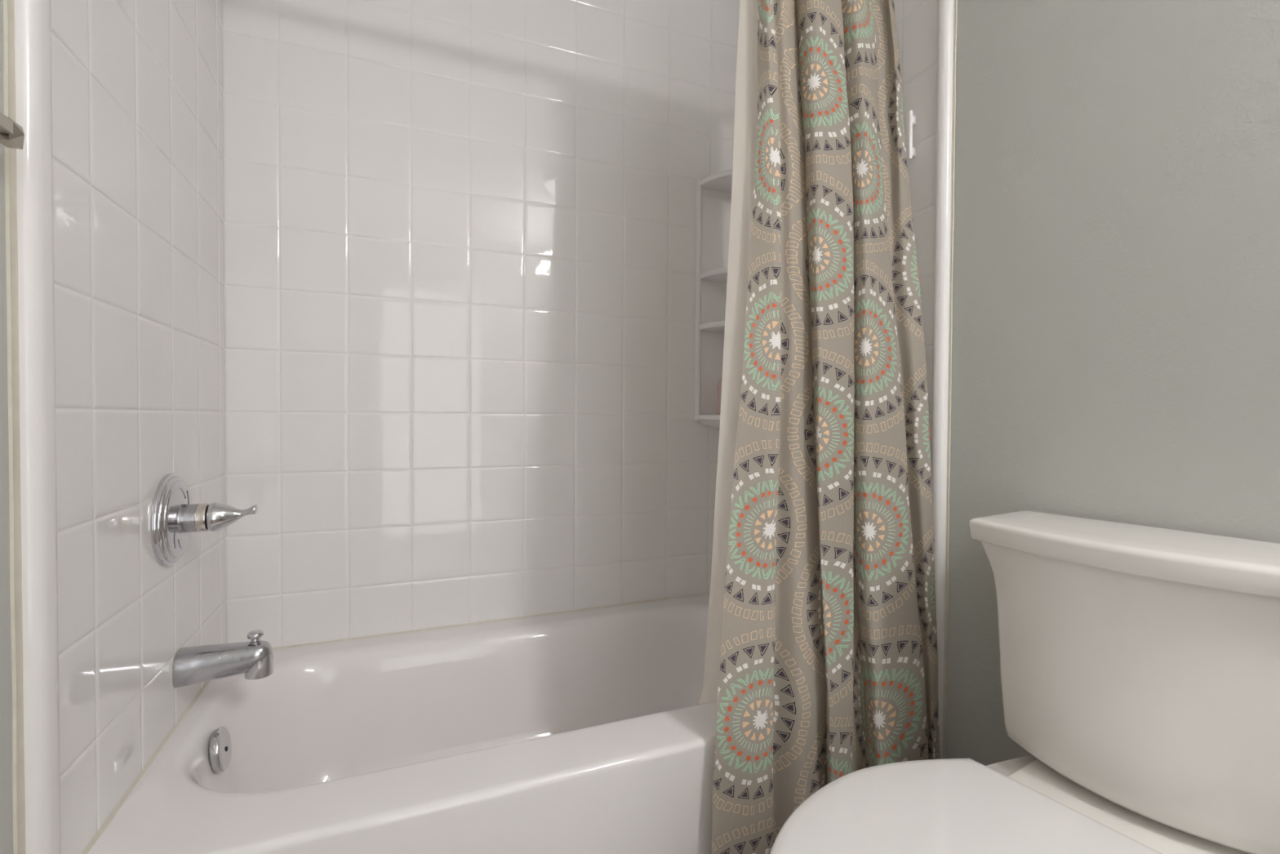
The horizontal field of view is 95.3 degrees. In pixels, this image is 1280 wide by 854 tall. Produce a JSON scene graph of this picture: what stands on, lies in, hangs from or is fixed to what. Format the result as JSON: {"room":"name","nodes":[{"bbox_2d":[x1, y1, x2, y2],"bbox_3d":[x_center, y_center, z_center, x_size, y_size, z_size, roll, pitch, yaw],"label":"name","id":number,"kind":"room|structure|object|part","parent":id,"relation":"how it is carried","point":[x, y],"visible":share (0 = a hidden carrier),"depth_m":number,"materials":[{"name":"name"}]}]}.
{"room":"bathroom","nodes":[
{"label":"bathroom","id":0,"kind":"room"},
{"bbox_2d":[0,0,13,853],"bbox_3d":[-0.409,-0.229,-0.201,0.100,2.440,3.650,0,1,-23],"label":"wall","id":1,"kind":"structure","parent":0,"point":[6,668],"depth_m":0.65,"materials":[{"name":"grey paint"}]},
{"bbox_2d":[0,111,24,149],"bbox_3d":[-0.551,-0.302,0.327,0.044,0.050,0.655,0,1,-23],"label":"towel bar","id":2,"kind":"object","parent":1,"relation":"attached to","point":[11,134],"visible":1,"depth_m":0.60,"materials":[{"name":"silver metal"}]},
{"bbox_2d":[3,0,25,853],"bbox_3d":[-0.710,-0.246,0.658,0.006,2.440,0.017,0,1,-23],"label":"trim","id":3,"kind":"structure","parent":1,"relation":"attached to","point":[11,168],"depth_m":0.66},
{"bbox_2d":[14,0,61,853],"bbox_3d":[-0.712,-0.246,0.689,0.022,2.440,0.046,0,1,-23],"label":"trim","id":4,"kind":"structure","parent":1,"relation":"attached to","point":[33,26],"depth_m":0.68,"materials":[{"name":"white"}]},
{"bbox_2d":[50,0,226,853],"bbox_3d":[-0.872,-0.454,1.056,0.023,2.040,0.764,0,1,-23],"label":"tiled wall","id":5,"kind":"structure","parent":0,"point":[137,85],"depth_m":0.92,"materials":[{"name":"white tile"}]},
{"bbox_2d":[82,680,209,853],"bbox_3d":[-0.864,0.564,1.077,0.007,0.005,0.770,0,1,-23],"label":"trim","id":6,"kind":"structure","parent":5,"relation":"attached to","point":[100,832],"depth_m":0.93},
{"bbox_2d":[150,472,257,566],"bbox_3d":[-0.801,0.169,1.095,0.138,0.170,0.170,0,1,-23],"label":"shower valve","id":7,"kind":"object","parent":5,"relation":"attached to","point":[174,517],"visible":1,"depth_m":1.06,"materials":[{"name":"silver metal"}]},
{"bbox_3d":[-0.771,0.169,1.107,0.074,0.054,0.054,0,1,-23],"label":"lever handle","id":8,"kind":"part","parent":7,"relation":"part of","materials":[{"name":"silver metal"}]},
{"bbox_2d":[170,629,273,688],"bbox_3d":[-0.809,0.450,1.141,0.158,0.090,0.072,0,1,-23],"label":"tub spout","id":9,"kind":"object","parent":5,"relation":"attached to","point":[194,664],"visible":1,"depth_m":1.12,"materials":[{"name":"silver metal"}]},
{"bbox_3d":[-0.764,0.417,1.159,0.028,0.025,0.028,0,1,-23],"label":"diverter knob","id":10,"kind":"part","parent":9,"relation":"part of","materials":[{"name":"silver metal"}]},
{"bbox_2d":[244,643,273,679],"bbox_3d":[-0.759,0.461,1.162,0.049,0.064,0.049,0,1,-23],"label":"outlet","id":11,"kind":"object","parent":9,"relation":"attached to","point":[259,657],"depth_m":1.14,"materials":[{"name":"silver metal"}]},
{"bbox_3d":[-0.043,-1.073,1.006,1.457,0.060,0.060,0,1,-23],"label":"curtain rod","id":12,"kind":"object","parent":5,"relation":"attached to","visible":0},
{"bbox_2d":[698,0,758,703],"bbox_3d":[0.309,-0.145,1.259,0.444,1.830,0.206,0,1,-23],"label":"liner","id":13,"kind":"object","parent":12,"relation":"hanging from","point":[745,124],"visible":0.16,"depth_m":1.11,"materials":[{"name":"white plastic"}]},
{"bbox_2d":[711,0,940,853],"bbox_3d":[0.368,-0.108,1.164,0.554,1.900,0.182,0,1,-25],"label":"shower curtain","id":14,"kind":"object","parent":12,"relation":"hanging from","point":[828,669],"visible":0.94,"depth_m":1.14,"materials":[{"name":"fabric"}]},
{"bbox_2d":[222,0,740,648],"bbox_3d":[-0.332,-0.462,1.704,1.476,2.040,0.023,0,1,-23],"label":"wall","id":15,"kind":"structure","parent":0,"point":[459,236],"depth_m":1.63,"materials":[{"name":"white tile"}]},
{"bbox_2d":[272,592,710,649],"bbox_3d":[-0.332,0.555,1.710,1.476,0.005,0.007,0,1,-23],"label":"trim","id":16,"kind":"structure","parent":15,"relation":"attached to","point":[646,601],"depth_m":1.66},
{"bbox_2d":[893,0,938,481],"bbox_3d":[0.509,-0.456,1.629,0.023,2.040,0.764,0,1,-23],"label":"tiled wall","id":17,"kind":"structure","parent":0,"point":[917,21],"depth_m":1.30,"materials":[{"name":"white tile"}]},
{"bbox_2d":[694,168,733,429],"bbox_3d":[0.303,-0.391,1.856,0.188,0.820,0.186,0,1,-23],"label":"corner shelf unit","id":18,"kind":"object","parent":17,"relation":"attached to","point":[713,192],"visible":0.44,"depth_m":1.92,"materials":[{"name":"white"}]},
{"bbox_3d":[0.301,-0.030,1.864,0.178,0.018,0.178,0,1,-23],"label":"shelf","id":19,"kind":"part","parent":18,"relation":"part of","materials":[{"name":"white"}]},
{"bbox_3d":[0.303,-0.323,1.859,0.178,0.018,0.178,0,1,-23],"label":"shelf","id":20,"kind":"part","parent":18,"relation":"part of","materials":[{"name":"white"}]},
{"bbox_3d":[0.304,-0.488,1.856,0.178,0.018,0.178,0,1,-23],"label":"shelf","id":21,"kind":"part","parent":18,"relation":"part of","materials":[{"name":"white"}]},
{"bbox_3d":[0.305,-0.788,1.851,0.178,0.018,0.178,0,1,-23],"label":"shelf","id":22,"kind":"part","parent":18,"relation":"part of","materials":[{"name":"white"}]},
{"bbox_2d":[716,369,722,414],"bbox_3d":[0.276,-0.113,1.872,0.060,0.145,0.060,0,1,-23],"label":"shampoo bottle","id":23,"kind":"object","parent":18,"relation":"on","point":[719,383],"visible":0.2,"depth_m":1.86,"materials":[{"name":"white plastic"}]},
{"bbox_2d":[905,110,915,160],"bbox_3d":[0.614,-0.660,1.323,0.020,0.110,0.016,0,1,-23],"label":"grab bar","id":24,"kind":"object","parent":17,"relation":"attached to","point":[910,119],"visible":0.93,"depth_m":1.32,"materials":[{"name":"white"}]},
{"bbox_3d":[0.610,-0.660,1.321,0.010,0.110,0.016,0,1,-23],"label":"handle","id":25,"kind":"part","parent":24,"relation":"part of","materials":[{"name":"white"}]},
{"bbox_2d":[945,0,1279,764],"bbox_3d":[1.280,-0.232,0.499,0.550,2.440,3.650,0,1,-23],"label":"wall","id":26,"kind":"structure","parent":0,"point":[1116,331],"depth_m":1.01,"materials":[{"name":"grey paint"}]},
{"bbox_2d":[932,0,957,759],"bbox_3d":[0.653,-0.249,1.265,0.022,2.440,0.028,0,1,-23],"label":"trim","id":27,"kind":"structure","parent":26,"relation":"attached to","point":[945,7],"depth_m":1.26,"materials":[{"name":"white"}]},
{"bbox_3d":[0.552,1.029,0.233,2.205,0.080,3.670,0,1,-23],"label":"floor","id":28,"kind":"structure","parent":0,"visible":0},
{"bbox_2d":[87,594,717,853],"bbox_3d":[-0.186,0.765,1.359,1.475,0.401,0.772,0,1,-23],"label":"bathtub","id":29,"kind":"object","parent":28,"relation":"on","point":[584,731],"visible":0.62,"depth_m":1.13,"materials":[{"name":"white ceramic"}]},
{"bbox_3d":[-0.804,0.618,1.119,0.025,0.079,0.080,0,1,-23],"label":"overflow plate","id":30,"kind":"part","parent":29,"relation":"part of","materials":[{"name":"silver metal"}]},
{"bbox_2d":[769,510,1279,853],"bbox_3d":[0.508,0.571,0.724,0.802,0.818,0.460,0,1,-32],"label":"toilet","id":31,"kind":"object","parent":28,"relation":"on","point":[1140,664],"visible":1,"depth_m":0.78,"materials":[{"name":"white ceramic"}]},
{"bbox_3d":[0.381,0.521,0.645,0.503,0.022,0.456,0,1,-32],"label":"seat lid","id":32,"kind":"part","parent":31,"relation":"part of","materials":[{"name":"white plastic"}]},
{"bbox_3d":[0.500,0.768,0.723,0.728,0.424,0.408,0,1,-32],"label":"bowl","id":33,"kind":"part","parent":31,"relation":"part of","materials":[{"name":"white ceramic"}]},
{"bbox_3d":[0.753,0.181,0.865,0.234,0.039,0.460,0,1,-32],"label":"tank lid","id":34,"kind":"part","parent":31,"relation":"part of","materials":[{"name":"white ceramic"}]},
{"bbox_3d":[0.754,0.365,0.870,0.212,0.340,0.432,0,1,-32],"label":"tank","id":35,"kind":"part","parent":31,"relation":"part of","materials":[{"name":"white ceramic"}]}
]}

